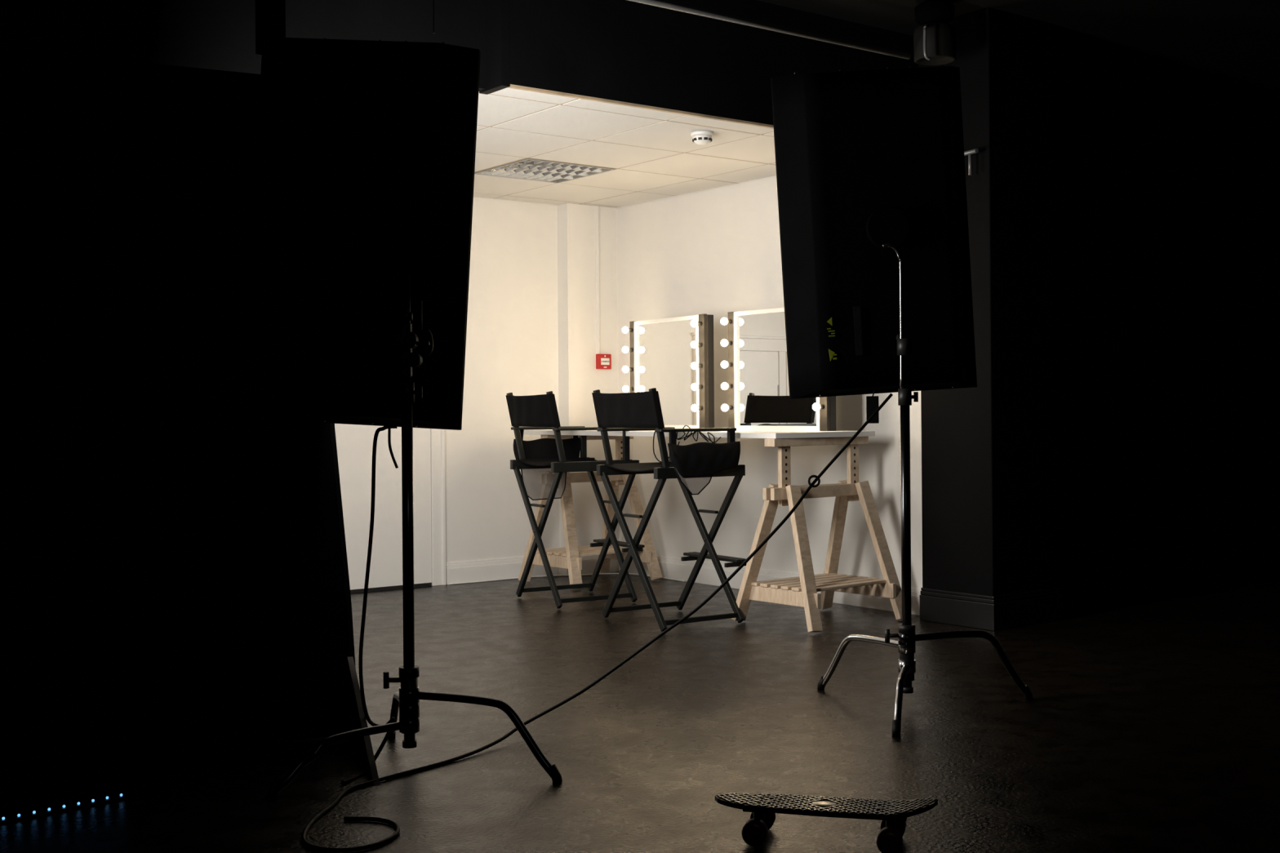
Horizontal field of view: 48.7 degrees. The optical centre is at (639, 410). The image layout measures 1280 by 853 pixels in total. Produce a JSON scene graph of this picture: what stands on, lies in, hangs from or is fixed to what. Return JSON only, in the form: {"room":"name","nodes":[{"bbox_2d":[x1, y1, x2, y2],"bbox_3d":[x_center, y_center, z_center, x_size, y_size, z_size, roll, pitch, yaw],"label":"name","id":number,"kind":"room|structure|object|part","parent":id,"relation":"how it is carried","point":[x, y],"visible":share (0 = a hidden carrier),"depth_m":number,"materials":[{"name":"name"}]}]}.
{"room":"photo studio","nodes":[
{"label":"photo studio","id":0,"kind":"room"},
{"bbox_2d":[0,0,285,74],"bbox_3d":[-3.653,-0.416,3.733,5.700,3.050,0.120,0,0,-37],"label":"wall","id":1,"kind":"structure","parent":0,"point":[211,34],"depth_m":5.09,"materials":[{"name":"black paint"}]},
{"bbox_2d":[444,196,559,563],"bbox_3d":[-1.623,-0.157,8.612,3.670,2.500,0.120,0,0,-37],"label":"wall","id":2,"kind":"structure","parent":0,"point":[512,332],"depth_m":9.09,"materials":[{"name":"white paint"}]},
{"bbox_2d":[334,423,445,593],"bbox_3d":[-1.678,0.284,8.474,1.170,1.618,0.028,0,0,-37],"label":"door","id":3,"kind":"structure","parent":2,"relation":"in","point":[354,442],"depth_m":8.59,"materials":[{"name":"white paint"}]},
{"bbox_3d":[-1.678,0.284,8.474,1.170,1.618,0.028,0,0,-37],"label":"frame","id":4,"kind":"part","parent":3,"relation":"part of","materials":[{"name":"white paint"}]},
{"bbox_2d":[445,556,559,585],"bbox_3d":[-0.865,1.019,9.089,0.860,0.135,0.026,0,0,-37],"label":"baseboard","id":5,"kind":"structure","parent":2,"relation":"attached to","point":[509,567],"depth_m":9.00,"materials":[{"name":"white paint"}]},
{"bbox_2d":[556,203,618,547],"bbox_3d":[-0.343,-0.137,9.432,0.400,2.440,0.120,0,0,-37],"label":"wall","id":6,"kind":"structure","parent":0,"point":[579,376],"depth_m":9.35,"materials":[{"name":"white paint"}]},
{"bbox_2d":[559,568,568,574],"bbox_3d":[-0.498,1.016,9.295,0.026,0.135,0.100,0,0,-37],"label":"baseboard","id":7,"kind":"structure","parent":6,"relation":"attached to","point":[562,571],"depth_m":9.28,"materials":[{"name":"white paint"}]},
{"bbox_2d":[568,555,618,574],"bbox_3d":[-0.307,1.015,9.362,0.399,0.135,0.026,0,0,-37],"label":"baseboard","id":8,"kind":"structure","parent":6,"relation":"attached to","point":[588,562],"depth_m":9.34,"materials":[{"name":"white paint"}]},
{"bbox_2d":[595,205,599,354],"bbox_3d":[-0.282,-0.865,9.396,0.017,0.985,0.018,0,0,-37],"label":"cable trunking","id":9,"kind":"object","parent":6,"relation":"attached to","point":[597,220],"visible":1,"depth_m":9.39,"materials":[{"name":"white paint"}]},
{"bbox_2d":[595,354,611,368],"bbox_3d":[-0.241,-0.323,9.411,0.104,0.100,0.040,0,0,-37],"label":"fire alarm","id":10,"kind":"object","parent":6,"relation":"attached to","point":[602,361],"visible":1,"depth_m":9.39,"materials":[{"name":"red plastic"}]},
{"bbox_3d":[-0.231,-0.323,9.398,0.068,0.044,0.004,0,0,-37],"label":"pane","id":11,"kind":"part","parent":10,"relation":"part of","materials":[{"name":"white plastic"}]},
{"bbox_2d":[473,87,776,207],"bbox_3d":[-0.774,-1.419,7.481,3.430,0.130,2.720,0,0,-37],"label":"ceiling","id":12,"kind":"structure","parent":0,"point":[654,155],"depth_m":7.38,"materials":[{"name":"tile"}]},
{"bbox_2d":[474,158,615,182],"bbox_3d":[-0.545,-1.409,8.031,0.580,0.113,0.580,0,0,-37],"label":"ceiling light","id":13,"kind":"object","parent":12,"relation":"attached to","point":[530,169],"visible":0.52,"depth_m":8.06,"materials":[{"name":"metal"}]},
{"bbox_2d":[690,130,713,145],"bbox_3d":[0.305,-1.333,6.944,0.112,0.058,0.112,0,0,-37],"label":"smoke detector","id":14,"kind":"object","parent":12,"relation":"attached to","point":[700,137],"visible":1,"depth_m":6.91,"materials":[{"name":"white plastic"}]},
{"bbox_2d":[0,564,1279,852],"bbox_3d":[0.827,1.123,3.885,13.000,0.100,11.200,0,0,-37],"label":"floor","id":15,"kind":"structure","parent":0,"point":[1150,723],"depth_m":4.54,"materials":[{"name":"paint"}]},
{"bbox_2d":[0,793,133,824],"bbox_3d":[-1.571,1.084,3.856,0.388,0.016,0.020,0,0,-44],"label":"led strip","id":16,"kind":"object","parent":15,"relation":"on","point":[49,811],"visible":1,"depth_m":3.85,"materials":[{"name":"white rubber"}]},
{"bbox_2d":[0,48,380,786],"bbox_3d":[-1.673,-0.007,4.395,1.792,2.200,0.698,0,0,-3],"label":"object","id":17,"kind":"object","parent":15,"relation":"on","point":[174,570],"visible":0.76,"depth_m":4.48,"materials":[{"name":"black fabric"}]},
{"bbox_2d":[341,424,397,785],"bbox_3d":[-0.814,0.568,4.281,0.130,1.045,0.360,0,0,-3],"label":"power cable","id":18,"kind":"object","parent":15,"relation":"on","point":[378,430],"visible":0.88,"depth_m":4.44,"materials":[{"name":"black rubber"}]},
{"bbox_2d":[266,264,562,797],"bbox_3d":[-0.644,0.321,4.340,0.824,1.532,0.731,0,0,0],"label":"stand","id":19,"kind":"object","parent":15,"relation":"on","point":[409,695],"visible":0.99,"depth_m":4.31,"materials":[{"name":"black metal"}]},
{"bbox_2d":[244,35,480,430],"bbox_3d":[-0.921,-0.573,4.535,0.792,1.280,0.250,0,0,4],"label":"softbox","id":20,"kind":"object","parent":19,"relation":"attached to","point":[366,153],"visible":0.99,"depth_m":4.45,"materials":[{"name":"black fabric"}]},
{"bbox_2d":[387,428,398,468],"bbox_3d":[-0.773,0.119,4.421,0.035,0.128,0.017,0,0,22],"label":"strap","id":21,"kind":"object","parent":20,"relation":"hanging from","point":[388,429],"visible":1,"depth_m":4.42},
{"bbox_3d":[-0.710,-0.249,4.330,0.015,0.390,0.015,0,0,0],"label":"rod","id":22,"kind":"part","parent":19,"relation":"part of","materials":[{"name":"black metal"}]},
{"bbox_2d":[449,573,685,584],"bbox_3d":[-0.460,1.078,9.071,1.474,0.010,0.462,0,0,-2],"label":"cable","id":23,"kind":"object","parent":15,"relation":"on","point":[599,573],"visible":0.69,"depth_m":9.07,"materials":[{"name":"white plastic"}]},
{"bbox_2d":[505,391,644,608],"bbox_3d":[-0.384,0.487,8.076,0.660,1.182,0.660,0,0,-30],"label":"chair","id":24,"kind":"object","parent":15,"relation":"on","point":[544,464],"visible":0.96,"depth_m":8.07,"materials":[{"name":"black wood"}]},
{"bbox_3d":[-0.714,0.093,8.150,0.108,0.390,0.024,0,0,-30],"label":"post","id":25,"kind":"part","parent":24,"relation":"part of","materials":[{"name":"black wood"}]},
{"bbox_3d":[-0.615,0.003,7.912,0.102,0.180,0.554,0,0,-30],"label":"backrest","id":26,"kind":"part","parent":24,"relation":"part of","materials":[{"name":"black fabric"}]},
{"bbox_3d":[-0.575,0.700,7.912,0.022,0.759,0.571,0,0,-30],"label":"leg","id":27,"kind":"part","parent":24,"relation":"part of","materials":[{"name":"black wood"}]},
{"bbox_3d":[-0.570,0.700,7.955,0.022,0.759,0.571,0,0,-30],"label":"leg","id":28,"kind":"part","parent":24,"relation":"part of","materials":[{"name":"black wood"}]},
{"bbox_3d":[-0.535,0.104,8.268,0.462,0.016,0.052,0,0,-30],"label":"armrest","id":29,"kind":"part","parent":24,"relation":"part of","materials":[{"name":"black wood"}]},
{"bbox_3d":[-0.508,0.311,8.276,0.540,0.055,0.032,0,0,-30],"label":"seat rail","id":30,"kind":"part","parent":24,"relation":"part of","materials":[{"name":"black wood"}]},
{"bbox_3d":[-0.499,1.040,8.280,0.470,0.024,0.020,0,0,-30],"label":"rail","id":31,"kind":"part","parent":24,"relation":"part of","materials":[{"name":"black wood"}]},
{"bbox_3d":[-0.457,0.091,7.707,0.108,0.390,0.024,0,0,-30],"label":"post","id":32,"kind":"part","parent":24,"relation":"part of","materials":[{"name":"black wood"}]},
{"bbox_3d":[-0.376,0.296,8.050,0.470,0.032,0.512,0,0,-30],"label":"seat","id":33,"kind":"part","parent":24,"relation":"part of","materials":[{"name":"black fabric"}]},
{"bbox_3d":[-0.266,0.102,7.805,0.462,0.016,0.052,0,0,-30],"label":"armrest","id":34,"kind":"part","parent":24,"relation":"part of","materials":[{"name":"black wood"}]},
{"bbox_3d":[-0.335,0.197,8.370,0.035,0.172,0.024,0,0,-30],"label":"arm post","id":35,"kind":"part","parent":24,"relation":"part of","materials":[{"name":"black wood"}]},
{"bbox_3d":[-0.244,0.309,7.823,0.540,0.055,0.032,0,0,-30],"label":"seat rail","id":36,"kind":"part","parent":24,"relation":"part of","materials":[{"name":"black wood"}]},
{"bbox_3d":[-0.234,1.038,7.824,0.470,0.024,0.020,0,0,-30],"label":"rail","id":37,"kind":"part","parent":24,"relation":"part of","materials":[{"name":"black wood"}]},
{"bbox_3d":[-0.163,0.697,8.192,0.022,0.759,0.571,0,0,-30],"label":"leg","id":38,"kind":"part","parent":24,"relation":"part of","materials":[{"name":"black wood"}]},
{"bbox_3d":[-0.168,0.697,8.149,0.022,0.759,0.571,0,0,-30],"label":"leg","id":39,"kind":"part","parent":24,"relation":"part of","materials":[{"name":"black wood"}]},
{"bbox_3d":[-0.078,0.195,7.928,0.035,0.172,0.024,0,0,-30],"label":"arm post","id":40,"kind":"part","parent":24,"relation":"part of","materials":[{"name":"black wood"}]},
{"bbox_2d":[518,435,662,588],"bbox_3d":[-0.318,0.613,8.920,0.732,0.930,0.560,0,0,-41],"label":"trestle","id":41,"kind":"object","parent":15,"relation":"on","point":[568,557],"visible":0.41,"depth_m":8.85,"materials":[{"name":"brown wood"}]},
{"bbox_3d":[-0.638,0.729,8.853,0.267,0.702,0.078,0,0,30],"label":"leg","id":42,"kind":"part","parent":41,"relation":"part of","materials":[{"name":"brown wood"}]},
{"bbox_3d":[-0.524,0.932,8.738,0.026,0.075,0.500,0,0,-41],"label":"rail","id":43,"kind":"part","parent":41,"relation":"part of","materials":[{"name":"brown wood"}]},
{"bbox_3d":[-0.426,0.727,8.611,0.078,0.702,0.267,0,0,-23],"label":"leg","id":44,"kind":"part","parent":41,"relation":"part of","materials":[{"name":"brown wood"}]},
{"bbox_2d":[535,544,644,556],"bbox_3d":[-0.313,0.884,8.923,0.600,0.016,0.410,0,0,-41],"label":"shelf","id":45,"kind":"object","parent":41,"relation":"attached to","point":[583,551],"depth_m":8.80,"materials":[{"name":"brown wood"}]},
{"bbox_3d":[-0.202,0.726,9.235,0.078,0.702,0.267,0,0,-23],"label":"leg","id":46,"kind":"part","parent":41,"relation":"part of","materials":[{"name":"brown wood"}]},
{"bbox_3d":[-0.125,0.334,9.091,0.064,0.295,0.026,0,0,-41],"label":"post","id":47,"kind":"part","parent":41,"relation":"part of","materials":[{"name":"brown wood"}]},
{"bbox_3d":[-0.101,0.928,9.108,0.026,0.075,0.500,0,0,-41],"label":"rail","id":48,"kind":"part","parent":41,"relation":"part of","materials":[{"name":"brown wood"}]},
{"bbox_3d":[0.010,0.724,8.993,0.267,0.702,0.078,0,0,30],"label":"leg","id":49,"kind":"part","parent":41,"relation":"part of","materials":[{"name":"brown wood"}]},
{"bbox_2d":[523,429,875,438],"bbox_3d":[0.224,0.129,8.091,0.700,0.028,2.380,0,0,-37],"label":"tabletop","id":50,"kind":"object","parent":41,"relation":"on","point":[739,433],"visible":0.56,"depth_m":7.32,"materials":[{"name":"white laminate"}]},
{"bbox_2d":[622,313,714,428],"bbox_3d":[0.154,-0.218,8.461,0.141,0.668,0.784,0,0,-33],"label":"vanity mirror","id":51,"kind":"object","parent":50,"relation":"on","point":[672,356],"visible":0.85,"depth_m":8.37,"materials":[{"name":"mirror"}]},
{"bbox_3d":[-0.091,-0.495,8.739,0.042,0.042,0.042,0,0,-33],"label":"bulb","id":52,"kind":"part","parent":51,"relation":"part of","materials":[{"name":"white glass"}]},
{"bbox_3d":[-0.090,-0.374,8.739,0.042,0.042,0.042,0,0,-33],"label":"bulb","id":53,"kind":"part","parent":51,"relation":"part of","materials":[{"name":"white glass"}]},
{"bbox_3d":[-0.089,-0.252,8.739,0.042,0.042,0.042,0,0,-33],"label":"bulb","id":54,"kind":"part","parent":51,"relation":"part of","materials":[{"name":"white glass"}]},
{"bbox_3d":[-0.088,-0.131,8.739,0.042,0.042,0.042,0,0,-33],"label":"bulb","id":55,"kind":"part","parent":51,"relation":"part of","materials":[{"name":"white glass"}]},
{"bbox_3d":[0.163,-0.217,8.467,0.024,0.665,0.676,0,0,-33],"label":"frame","id":56,"kind":"part","parent":51,"relation":"part of","materials":[{"name":"white paint"}]},
{"bbox_3d":[0.165,-0.220,8.469,0.009,0.619,0.632,0,0,-33],"label":"glass","id":57,"kind":"part","parent":51,"relation":"part of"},
{"bbox_3d":[0.311,-0.498,8.129,0.042,0.042,0.042,0,0,-33],"label":"bulb","id":58,"kind":"part","parent":51,"relation":"part of","materials":[{"name":"white glass"}]},
{"bbox_3d":[0.312,-0.377,8.129,0.042,0.042,0.042,0,0,-33],"label":"bulb","id":59,"kind":"part","parent":51,"relation":"part of","materials":[{"name":"white glass"}]},
{"bbox_3d":[0.313,-0.256,8.129,0.042,0.042,0.042,0,0,-33],"label":"bulb","id":60,"kind":"part","parent":51,"relation":"part of","materials":[{"name":"white glass"}]},
{"bbox_3d":[0.314,-0.134,8.129,0.042,0.042,0.042,0,0,-33],"label":"bulb","id":61,"kind":"part","parent":51,"relation":"part of","materials":[{"name":"white glass"}]},
{"bbox_3d":[0.315,-0.013,8.129,0.042,0.042,0.042,0,0,-33],"label":"bulb","id":62,"kind":"part","parent":51,"relation":"part of","materials":[{"name":"white glass"}]},
{"bbox_2d":[653,425,690,462],"bbox_3d":[0.213,0.182,7.819,0.191,0.199,0.614,0,0,18],"label":"power cable","id":63,"kind":"object","parent":50,"relation":"on","point":[684,425],"visible":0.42,"depth_m":7.68,"materials":[{"name":"black rubber"}]},
{"bbox_2d":[675,431,720,443],"bbox_3d":[0.288,0.134,7.392,0.025,0.076,0.433,0,0,-37],"label":"power cable","id":64,"kind":"object","parent":50,"relation":"hanging from","point":[705,437],"visible":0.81,"depth_m":7.37,"materials":[{"name":"black rubber"}]},
{"bbox_2d":[720,307,836,431],"bbox_3d":[0.736,-0.223,7.694,0.141,0.668,0.784,0,0,-37],"label":"vanity mirror","id":65,"kind":"object","parent":50,"relation":"on","point":[757,385],"visible":0.58,"depth_m":7.78,"materials":[{"name":"mirror"}]},
{"bbox_3d":[0.473,-0.500,7.955,0.042,0.042,0.042,0,0,-37],"label":"bulb","id":66,"kind":"part","parent":65,"relation":"part of","materials":[{"name":"white glass"}]},
{"bbox_3d":[0.474,-0.378,7.955,0.042,0.042,0.042,0,0,-37],"label":"bulb","id":67,"kind":"part","parent":65,"relation":"part of","materials":[{"name":"white glass"}]},
{"bbox_3d":[0.475,-0.257,7.955,0.042,0.042,0.042,0,0,-37],"label":"bulb","id":68,"kind":"part","parent":65,"relation":"part of","materials":[{"name":"white glass"}]},
{"bbox_3d":[0.476,-0.135,7.955,0.042,0.042,0.042,0,0,-37],"label":"bulb","id":69,"kind":"part","parent":65,"relation":"part of","materials":[{"name":"white glass"}]},
{"bbox_3d":[0.477,-0.014,7.955,0.042,0.042,0.042,0,0,-37],"label":"bulb","id":70,"kind":"part","parent":65,"relation":"part of","materials":[{"name":"white glass"}]},
{"bbox_3d":[0.747,-0.224,7.703,0.009,0.619,0.632,0,0,-37],"label":"glass","id":71,"kind":"part","parent":65,"relation":"part of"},
{"bbox_3d":[0.919,-0.017,7.374,0.042,0.042,0.042,0,0,-37],"label":"bulb","id":72,"kind":"part","parent":65,"relation":"part of","materials":[{"name":"white glass"}]},
{"bbox_2d":[301,393,893,852],"bbox_3d":[-0.132,0.514,4.501,0.626,1.135,2.402,0,0,44],"label":"power cable","id":73,"kind":"object","parent":15,"relation":"on","point":[342,793],"visible":0.97,"depth_m":4.57,"materials":[{"name":"black rubber"}]},
{"bbox_2d":[808,475,820,487],"bbox_3d":[0.620,0.253,5.040,0.045,0.045,0.017,0,0,1],"label":"cable tie","id":74,"kind":"object","parent":73,"relation":"attached to","point":[811,476],"visible":1,"depth_m":5.04,"materials":[{"name":"black plastic"}]},
{"bbox_2d":[591,387,746,631],"bbox_3d":[0.166,0.482,7.220,0.660,1.182,0.629,0,0,-34],"label":"chair","id":75,"kind":"object","parent":15,"relation":"on","point":[694,465],"visible":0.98,"depth_m":7.07,"materials":[{"name":"black wood"}]},
{"bbox_3d":[-0.190,0.089,7.307,0.108,0.390,0.024,0,0,-34],"label":"post","id":76,"kind":"part","parent":75,"relation":"part of","materials":[{"name":"black wood"}]},
{"bbox_3d":[0.008,0.307,7.445,0.540,0.055,0.032,0,0,-34],"label":"seat rail","id":77,"kind":"part","parent":75,"relation":"part of","materials":[{"name":"black wood"}]},
{"bbox_3d":[-0.077,-0.001,7.075,0.102,0.180,0.554,0,0,-34],"label":"backrest","id":78,"kind":"part","parent":75,"relation":"part of","materials":[{"name":"black fabric"}]},
{"bbox_3d":[-0.034,0.696,7.121,0.022,0.759,0.571,0,0,-34],"label":"leg","id":79,"kind":"part","parent":75,"relation":"part of","materials":[{"name":"black wood"}]},
{"bbox_3d":[-0.036,0.696,7.078,0.022,0.759,0.571,0,0,-34],"label":"leg","id":80,"kind":"part","parent":75,"relation":"part of","materials":[{"name":"black wood"}]},
{"bbox_3d":[-0.018,0.100,7.436,0.462,0.016,0.052,0,0,-34],"label":"armrest","id":81,"kind":"part","parent":75,"relation":"part of","materials":[{"name":"black wood"}]},
{"bbox_3d":[0.153,0.292,7.227,0.470,0.032,0.512,0,0,-34],"label":"seat","id":82,"kind":"part","parent":75,"relation":"part of","materials":[{"name":"black fabric"}]},
{"bbox_3d":[0.017,1.036,7.450,0.470,0.024,0.020,0,0,-34],"label":"rail","id":83,"kind":"part","parent":75,"relation":"part of","materials":[{"name":"black wood"}]},
{"bbox_3d":[0.094,0.087,6.881,0.108,0.390,0.024,0,0,-34],"label":"post","id":84,"kind":"part","parent":75,"relation":"part of","materials":[{"name":"black wood"}]},
{"bbox_3d":[0.175,0.193,7.550,0.035,0.172,0.024,0,0,-34],"label":"arm post","id":85,"kind":"part","parent":75,"relation":"part of","materials":[{"name":"black wood"}]},
{"bbox_3d":[0.279,0.098,6.990,0.462,0.016,0.052,0,0,-34],"label":"armrest","id":86,"kind":"part","parent":75,"relation":"part of","materials":[{"name":"black wood"}]},
{"bbox_3d":[0.299,0.305,7.009,0.540,0.055,0.032,0,0,-34],"label":"seat rail","id":87,"kind":"part","parent":75,"relation":"part of","materials":[{"name":"black wood"}]},
{"bbox_3d":[0.310,1.034,7.010,0.470,0.024,0.020,0,0,-34],"label":"rail","id":88,"kind":"part","parent":75,"relation":"part of","materials":[{"name":"black wood"}]},
{"bbox_3d":[0.357,0.693,7.382,0.022,0.759,0.571,0,0,-34],"label":"leg","id":89,"kind":"part","parent":75,"relation":"part of","materials":[{"name":"black wood"}]},
{"bbox_3d":[0.355,0.693,7.339,0.022,0.759,0.571,0,0,-34],"label":"leg","id":90,"kind":"part","parent":75,"relation":"part of","materials":[{"name":"black wood"}]},
{"bbox_3d":[0.459,0.190,7.124,0.035,0.172,0.024,0,0,-34],"label":"arm post","id":91,"kind":"part","parent":75,"relation":"part of","materials":[{"name":"black wood"}]},
{"bbox_2d":[731,436,902,632],"bbox_3d":[0.911,0.603,7.185,0.732,0.930,0.560,0,0,-40],"label":"trestle","id":92,"kind":"object","parent":15,"relation":"on","point":[801,591],"visible":0.98,"depth_m":7.13,"materials":[{"name":"brown wood"}]},
{"bbox_3d":[0.590,0.719,7.124,0.267,0.702,0.078,0,0,31],"label":"leg","id":93,"kind":"part","parent":92,"relation":"part of","materials":[{"name":"brown wood"}]},
{"bbox_3d":[0.717,0.327,7.023,0.064,0.295,0.026,0,0,-40],"label":"post","id":94,"kind":"part","parent":92,"relation":"part of","materials":[{"name":"brown wood"}]},
{"bbox_3d":[0.702,0.922,7.006,0.026,0.075,0.500,0,0,-40],"label":"rail","id":95,"kind":"part","parent":92,"relation":"part of","materials":[{"name":"brown wood"}]},
{"bbox_3d":[0.797,0.718,6.878,0.078,0.702,0.267,0,0,-22],"label":"leg","id":96,"kind":"part","parent":92,"relation":"part of","materials":[{"name":"brown wood"}]},
{"bbox_2d":[751,573,886,591],"bbox_3d":[0.916,0.875,7.188,0.600,0.016,0.410,0,0,-40],"label":"shelf","id":97,"kind":"object","parent":92,"relation":"attached to","point":[825,581],"depth_m":7.13,"materials":[{"name":"brown wood"}]},
{"bbox_3d":[1.032,0.716,7.498,0.078,0.702,0.267,0,0,-22],"label":"leg","id":98,"kind":"part","parent":92,"relation":"part of","materials":[{"name":"brown wood"}]},
{"bbox_3d":[1.107,0.324,7.352,0.064,0.295,0.026,0,0,-40],"label":"post","id":99,"kind":"part","parent":92,"relation":"part of","materials":[{"name":"brown wood"}]},
{"bbox_3d":[1.131,0.919,7.369,0.026,0.075,0.500,0,0,-40],"label":"rail","id":100,"kind":"part","parent":92,"relation":"part of","materials":[{"name":"brown wood"}]},
{"bbox_3d":[1.240,0.714,7.252,0.267,0.702,0.078,0,0,31],"label":"leg","id":101,"kind":"part","parent":92,"relation":"part of","materials":[{"name":"brown wood"}]},
{"bbox_2d":[715,792,937,852],"bbox_3d":[0.460,1.016,3.530,0.556,0.120,0.176,0,0,14],"label":"skateboard","id":102,"kind":"object","parent":15,"relation":"on","point":[893,815],"visible":1,"depth_m":3.49,"materials":[{"name":"black plastic"}]},
{"bbox_2d":[817,243,1032,737],"bbox_3d":[1.061,0.235,5.048,0.773,1.678,0.815,0,0,0],"label":"stand","id":103,"kind":"object","parent":15,"relation":"on","point":[907,637],"visible":1,"depth_m":5.09,"materials":[{"name":"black metal"}]},
{"bbox_2d":[770,64,977,399],"bbox_3d":[0.900,-0.674,5.302,0.787,1.259,0.268,0,0,-3],"label":"softbox","id":104,"kind":"object","parent":103,"relation":"attached to","point":[866,160],"visible":0.94,"depth_m":5.21,"materials":[{"name":"black fabric"}]},
{"bbox_2d":[866,390,879,423],"bbox_3d":[0.853,-0.012,5.190,0.045,0.120,0.008,0,0,0],"label":"tag","id":105,"kind":"object","parent":104,"relation":"hanging from","point":[872,402],"visible":0.91,"depth_m":5.19,"materials":[{"name":"black plastic"}]},
{"bbox_3d":[0.913,-0.325,5.100,0.075,0.556,0.015,0,0,0],"label":"rod","id":106,"kind":"part","parent":103,"relation":"part of","materials":[{"name":"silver metal"}]},
{"bbox_2d":[255,0,1279,595],"bbox_3d":[1.531,-0.457,7.555,7.420,3.050,0.181,0,0,-37],"label":"wall","id":107,"kind":"structure","parent":0,"point":[1166,206],"depth_m":8.44,"materials":[{"name":"black paint"}]},
{"bbox_2d":[508,84,773,128],"bbox_3d":[0.448,-1.357,6.640,2.500,0.011,0.021,0,0,-37],"label":"trim","id":108,"kind":"structure","parent":107,"relation":"attached to","point":[512,86],"depth_m":6.28,"materials":[{"name":"metal"}]},
{"bbox_2d":[614,175,922,588],"bbox_3d":[0.704,-0.175,8.482,0.120,2.500,2.900,0,0,-37],"label":"wall","id":109,"kind":"structure","parent":0,"point":[715,251],"depth_m":8.53,"materials":[{"name":"white paint"}]},
{"bbox_2d":[618,555,921,615],"bbox_3d":[0.690,1.007,8.392,0.026,0.135,2.775,0,0,-37],"label":"baseboard","id":110,"kind":"structure","parent":109,"relation":"attached to","point":[670,567],"depth_m":8.51,"materials":[{"name":"white paint"}]},
{"bbox_2d":[918,7,1056,595],"bbox_3d":[1.726,-0.444,7.232,0.500,3.020,0.570,0,0,-37],"label":"wall column","id":111,"kind":"structure","parent":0,"point":[988,448],"depth_m":6.98,"materials":[{"name":"black paint"}]},
{"bbox_2d":[964,148,978,175],"bbox_3d":[1.549,-1.207,7.011,0.053,0.130,0.396,0,0,-27],"label":"wall bracket","id":112,"kind":"object","parent":111,"relation":"attached to","point":[969,153],"visible":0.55,"depth_m":6.87,"materials":[{"name":"silver metal"}]},
{"bbox_2d":[919,587,1062,631],"bbox_3d":[1.780,0.984,7.176,0.544,0.165,0.472,0,0,-37],"label":"baseboard","id":113,"kind":"structure","parent":111,"relation":"attached to","point":[1001,612],"depth_m":6.99,"materials":[{"name":"black paint"}]},
{"bbox_2d":[758,0,1279,118],"bbox_3d":[1.769,-2.004,2.610,13.000,0.100,8.000,0,0,-37],"label":"ceiling","id":114,"kind":"structure","parent":0,"point":[1221,52],"depth_m":7.42,"materials":[{"name":"black paint"}]},
{"bbox_2d":[432,0,434,33],"bbox_3d":[-0.667,-1.574,4.560,0.004,0.718,0.004,0,0,-37],"label":"power cable","id":115,"kind":"object","parent":114,"relation":"hanging from","point":[433,0],"visible":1,"depth_m":4.56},
{"bbox_2d":[628,0,911,59],"bbox_3d":[0.120,-1.804,5.877,2.920,0.274,0.028,0,0,-37],"label":"ceiling pipe","id":116,"kind":"object","parent":114,"relation":"attached to","point":[660,3],"visible":1,"depth_m":6.21,"materials":[{"name":"grey metal"}]},
{"bbox_2d":[913,0,955,65],"bbox_3d":[1.378,-1.792,6.729,0.269,0.317,0.200,0,0,-37],"label":"ceiling spotlight","id":117,"kind":"object","parent":114,"relation":"hanging from","point":[935,40],"visible":1,"depth_m":6.67,"materials":[{"name":"black metal"}]}
]}

